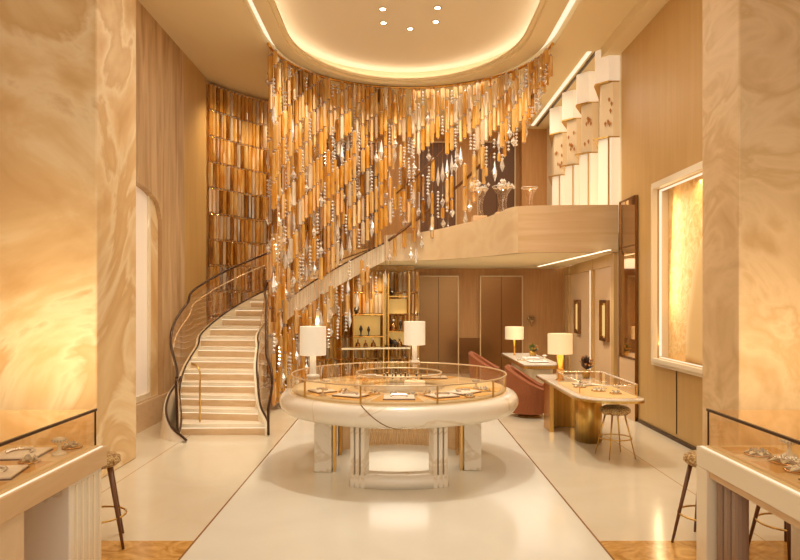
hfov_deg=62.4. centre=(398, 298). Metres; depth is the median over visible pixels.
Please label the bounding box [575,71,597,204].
column
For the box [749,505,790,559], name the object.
counter stool
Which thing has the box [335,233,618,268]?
floor
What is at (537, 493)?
floor
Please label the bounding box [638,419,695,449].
baseboard
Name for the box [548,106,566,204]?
column
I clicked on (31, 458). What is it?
jewelled brooch
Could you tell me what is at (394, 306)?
wall shelf unit
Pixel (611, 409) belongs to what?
counter stool
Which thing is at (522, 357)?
tray
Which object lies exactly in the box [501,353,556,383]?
desk
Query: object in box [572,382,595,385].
tray
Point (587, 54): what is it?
trim
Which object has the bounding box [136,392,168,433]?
baseboard
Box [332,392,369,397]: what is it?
tray
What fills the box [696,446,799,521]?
countertop
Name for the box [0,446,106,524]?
countertop
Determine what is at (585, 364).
flower arrangement
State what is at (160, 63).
wall
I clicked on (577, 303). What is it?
wall sconce
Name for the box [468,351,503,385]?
armchair
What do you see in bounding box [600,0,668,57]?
trim
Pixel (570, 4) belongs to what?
trim
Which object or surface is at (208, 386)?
step light
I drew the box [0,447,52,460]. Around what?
tray
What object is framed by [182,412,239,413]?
step light
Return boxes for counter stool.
[101,450,127,549]
[595,404,635,459]
[671,450,696,542]
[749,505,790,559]
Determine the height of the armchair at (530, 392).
0.875 m
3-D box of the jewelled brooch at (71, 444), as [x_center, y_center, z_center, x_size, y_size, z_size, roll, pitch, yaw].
[-2.318,1.028,4.670,0.157,0.050,0.156,0,0,0]
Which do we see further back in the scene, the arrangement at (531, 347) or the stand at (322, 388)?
the arrangement at (531, 347)
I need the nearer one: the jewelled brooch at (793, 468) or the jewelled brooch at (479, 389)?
the jewelled brooch at (793, 468)
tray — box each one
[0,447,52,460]
[0,465,28,480]
[307,388,336,393]
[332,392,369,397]
[357,375,381,377]
[383,395,414,399]
[422,375,446,378]
[424,392,459,398]
[445,389,480,394]
[522,357,539,358]
[527,360,548,362]
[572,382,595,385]
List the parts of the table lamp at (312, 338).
stem, lamp shade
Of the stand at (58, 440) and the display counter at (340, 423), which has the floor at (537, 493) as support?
the display counter at (340, 423)
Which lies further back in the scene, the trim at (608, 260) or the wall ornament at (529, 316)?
the wall ornament at (529, 316)
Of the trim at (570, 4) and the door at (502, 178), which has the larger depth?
the door at (502, 178)
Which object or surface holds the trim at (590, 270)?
attached to the wall at (580, 282)
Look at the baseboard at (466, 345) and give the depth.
17.77 m
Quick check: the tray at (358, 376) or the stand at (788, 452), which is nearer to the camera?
the stand at (788, 452)
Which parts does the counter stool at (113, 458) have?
seat, leg, leg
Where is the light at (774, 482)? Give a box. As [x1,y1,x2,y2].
[701,446,799,494]
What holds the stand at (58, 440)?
on the display counter at (51, 510)
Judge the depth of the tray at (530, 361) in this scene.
12.72 m
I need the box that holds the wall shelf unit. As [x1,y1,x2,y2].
[337,274,409,376]
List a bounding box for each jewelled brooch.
[17,456,40,464]
[61,442,82,449]
[369,391,379,393]
[478,388,489,390]
[573,385,585,387]
[591,388,605,391]
[744,449,771,457]
[767,455,799,465]
[782,464,799,474]
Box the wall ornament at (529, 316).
[527,315,535,326]
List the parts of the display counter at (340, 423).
case post, leg, leg, case post, fluted panel, case post, leg, case post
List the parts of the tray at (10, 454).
chain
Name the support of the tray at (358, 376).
on the display counter at (340, 423)
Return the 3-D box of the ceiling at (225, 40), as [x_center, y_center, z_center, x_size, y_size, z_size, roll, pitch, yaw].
[0.000,-4.670,7.500,14.000,0.340,21.000,0,0,0]
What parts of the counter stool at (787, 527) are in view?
leg, leg, leg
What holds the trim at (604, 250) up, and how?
attached to the floor at (518, 260)
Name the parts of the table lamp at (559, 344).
stem, lamp shade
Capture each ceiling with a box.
[138,0,638,131]
[275,0,539,71]
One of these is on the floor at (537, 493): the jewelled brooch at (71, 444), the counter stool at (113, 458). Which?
the counter stool at (113, 458)
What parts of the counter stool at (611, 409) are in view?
leg, leg, seat, leg, leg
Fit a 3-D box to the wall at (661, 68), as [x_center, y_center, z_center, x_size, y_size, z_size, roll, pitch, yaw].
[4.160,-1.250,12.650,0.500,6.500,10.300,0,0,0]
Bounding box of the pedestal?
[472,215,486,220]
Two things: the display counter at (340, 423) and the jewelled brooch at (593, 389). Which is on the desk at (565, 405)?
the jewelled brooch at (593, 389)
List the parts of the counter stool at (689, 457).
leg, seat, leg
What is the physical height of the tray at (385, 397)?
0.045 m
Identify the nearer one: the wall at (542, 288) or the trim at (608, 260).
the trim at (608, 260)
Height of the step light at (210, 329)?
0.007 m
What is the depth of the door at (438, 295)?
17.74 m
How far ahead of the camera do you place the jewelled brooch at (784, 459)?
4.25 m
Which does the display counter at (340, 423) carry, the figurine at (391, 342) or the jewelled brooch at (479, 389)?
the jewelled brooch at (479, 389)
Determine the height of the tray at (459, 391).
0.045 m
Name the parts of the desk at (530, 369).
leg, leg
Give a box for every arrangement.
[528,344,537,355]
[579,356,593,377]
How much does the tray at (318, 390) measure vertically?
0.045 m
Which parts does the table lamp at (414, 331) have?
stem, lamp shade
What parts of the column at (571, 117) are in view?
panel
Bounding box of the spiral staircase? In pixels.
[160,206,383,441]
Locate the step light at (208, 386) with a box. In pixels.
[208,386,249,386]
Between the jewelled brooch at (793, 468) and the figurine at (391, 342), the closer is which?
the jewelled brooch at (793, 468)
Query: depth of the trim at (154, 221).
10.80 m
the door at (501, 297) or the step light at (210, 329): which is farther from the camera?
the door at (501, 297)
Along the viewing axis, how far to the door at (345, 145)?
17.74 m
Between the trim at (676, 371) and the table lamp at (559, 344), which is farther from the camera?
the table lamp at (559, 344)
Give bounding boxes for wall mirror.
[619,195,637,421]
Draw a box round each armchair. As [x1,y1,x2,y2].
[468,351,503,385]
[505,364,543,417]
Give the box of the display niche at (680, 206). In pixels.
[651,161,701,376]
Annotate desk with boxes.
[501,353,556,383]
[536,371,644,443]
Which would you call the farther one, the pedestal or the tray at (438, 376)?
the pedestal
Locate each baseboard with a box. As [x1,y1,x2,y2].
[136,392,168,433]
[417,338,479,372]
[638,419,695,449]
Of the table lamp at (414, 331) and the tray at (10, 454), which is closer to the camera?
the tray at (10, 454)
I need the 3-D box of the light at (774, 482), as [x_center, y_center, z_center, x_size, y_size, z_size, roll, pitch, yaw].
[2.196,1.067,1.910,0.012,0.006,5.760,0,0,0]
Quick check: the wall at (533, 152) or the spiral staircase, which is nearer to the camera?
the spiral staircase
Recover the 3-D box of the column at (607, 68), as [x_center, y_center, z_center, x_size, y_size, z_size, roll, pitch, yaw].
[3.715,-2.818,12.277,0.390,3.303,1.185,0,0,0]
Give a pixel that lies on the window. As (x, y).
(143, 202)
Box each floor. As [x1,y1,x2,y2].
[101,373,787,559]
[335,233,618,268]
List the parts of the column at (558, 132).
panel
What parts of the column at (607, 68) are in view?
panel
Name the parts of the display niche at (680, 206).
panel, panel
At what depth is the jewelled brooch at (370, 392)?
7.38 m
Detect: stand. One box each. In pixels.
[52,436,66,455]
[319,386,325,395]
[473,379,479,388]
[780,438,797,457]
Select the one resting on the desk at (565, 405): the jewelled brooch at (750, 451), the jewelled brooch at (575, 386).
the jewelled brooch at (575, 386)
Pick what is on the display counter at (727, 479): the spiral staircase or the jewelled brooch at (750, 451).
the jewelled brooch at (750, 451)
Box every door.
[325,141,379,250]
[418,276,458,373]
[419,141,456,231]
[477,141,515,216]
[480,276,522,372]
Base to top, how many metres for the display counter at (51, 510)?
1.208 m
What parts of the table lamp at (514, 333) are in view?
lamp shade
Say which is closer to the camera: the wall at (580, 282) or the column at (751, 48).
the column at (751, 48)
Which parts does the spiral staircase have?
curb rail, grab rail, glass panel, handrail, rail, handrail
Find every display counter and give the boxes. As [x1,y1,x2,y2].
[0,408,106,559]
[279,362,518,489]
[696,408,799,559]
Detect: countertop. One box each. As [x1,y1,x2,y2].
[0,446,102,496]
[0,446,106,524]
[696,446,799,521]
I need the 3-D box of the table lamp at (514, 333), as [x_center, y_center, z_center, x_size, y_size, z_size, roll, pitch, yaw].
[2.500,0.910,14.300,0.400,0.620,0.400,0,0,0]
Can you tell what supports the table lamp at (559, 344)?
on the desk at (565, 405)
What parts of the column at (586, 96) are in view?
panel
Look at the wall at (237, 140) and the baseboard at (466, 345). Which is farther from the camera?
the baseboard at (466, 345)
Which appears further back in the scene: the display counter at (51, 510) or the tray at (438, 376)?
the tray at (438, 376)
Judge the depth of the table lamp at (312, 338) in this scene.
7.48 m
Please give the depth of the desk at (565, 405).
9.18 m
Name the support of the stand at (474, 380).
on the display counter at (340, 423)
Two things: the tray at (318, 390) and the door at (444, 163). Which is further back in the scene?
the door at (444, 163)
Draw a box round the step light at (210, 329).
[210,329,239,329]
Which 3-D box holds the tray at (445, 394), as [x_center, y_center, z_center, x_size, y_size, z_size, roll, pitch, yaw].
[0.469,1.042,7.217,0.300,0.045,0.260,0,0,-26]
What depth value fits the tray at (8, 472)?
3.98 m
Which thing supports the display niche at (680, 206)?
attached to the wall at (661, 68)
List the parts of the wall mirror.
panel, mirror panel, mirror panel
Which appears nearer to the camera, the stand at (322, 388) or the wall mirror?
the stand at (322, 388)
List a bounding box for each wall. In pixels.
[136,0,205,403]
[206,82,418,387]
[316,132,567,372]
[520,129,546,205]
[547,0,701,446]
[563,252,618,404]
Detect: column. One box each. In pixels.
[0,0,135,477]
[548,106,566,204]
[561,90,580,204]
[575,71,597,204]
[593,50,619,232]
[702,0,799,445]
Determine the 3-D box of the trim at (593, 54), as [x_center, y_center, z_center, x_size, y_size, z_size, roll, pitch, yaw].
[3.580,-4.486,14.550,0.040,0.032,5.100,0,0,0]
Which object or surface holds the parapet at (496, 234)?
on the floor at (518, 260)
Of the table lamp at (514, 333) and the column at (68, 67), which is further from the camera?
the table lamp at (514, 333)
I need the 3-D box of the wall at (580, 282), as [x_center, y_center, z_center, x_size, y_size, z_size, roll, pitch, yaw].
[4.255,0.590,14.688,0.250,2.820,6.227,0,0,5]
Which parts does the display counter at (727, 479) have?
leg, fluted panel, case frame, leg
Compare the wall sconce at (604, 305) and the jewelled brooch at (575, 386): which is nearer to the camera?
the jewelled brooch at (575, 386)
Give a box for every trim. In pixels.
[151,199,157,396]
[248,0,575,50]
[531,52,590,125]
[536,52,594,125]
[537,250,609,266]
[564,252,616,404]
[590,270,590,376]
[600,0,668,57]
[676,371,676,433]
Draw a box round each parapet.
[384,206,517,260]
[518,205,617,252]
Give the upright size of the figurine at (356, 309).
0.200 m
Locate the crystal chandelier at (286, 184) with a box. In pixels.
[266,42,553,406]
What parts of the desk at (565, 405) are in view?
modesty panel, leg, leg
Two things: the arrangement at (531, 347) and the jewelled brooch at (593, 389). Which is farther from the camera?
the arrangement at (531, 347)
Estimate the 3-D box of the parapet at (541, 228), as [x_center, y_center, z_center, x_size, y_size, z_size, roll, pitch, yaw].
[2.982,-1.235,11.671,1.732,0.830,0.192,0,0,6]
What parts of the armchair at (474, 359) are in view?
seat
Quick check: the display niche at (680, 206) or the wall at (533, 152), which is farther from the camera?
the wall at (533, 152)
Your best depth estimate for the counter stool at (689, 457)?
5.40 m
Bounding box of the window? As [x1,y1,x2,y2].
[136,186,150,402]
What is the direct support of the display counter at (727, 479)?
on the floor at (537, 493)
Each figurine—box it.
[354,305,358,313]
[389,337,397,346]
[390,321,396,330]
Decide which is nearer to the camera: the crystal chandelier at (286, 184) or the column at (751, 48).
the column at (751, 48)
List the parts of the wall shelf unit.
shelf, shelf, panel, panel, shelf, panel, panel, panel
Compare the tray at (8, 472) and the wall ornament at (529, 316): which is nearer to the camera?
the tray at (8, 472)
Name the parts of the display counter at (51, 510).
cabinet panel, case frame, leg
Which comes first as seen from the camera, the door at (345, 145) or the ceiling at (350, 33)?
the ceiling at (350, 33)
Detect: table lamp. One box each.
[300,326,325,376]
[404,321,424,362]
[505,326,523,354]
[548,333,572,380]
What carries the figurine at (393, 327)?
on the wall shelf unit

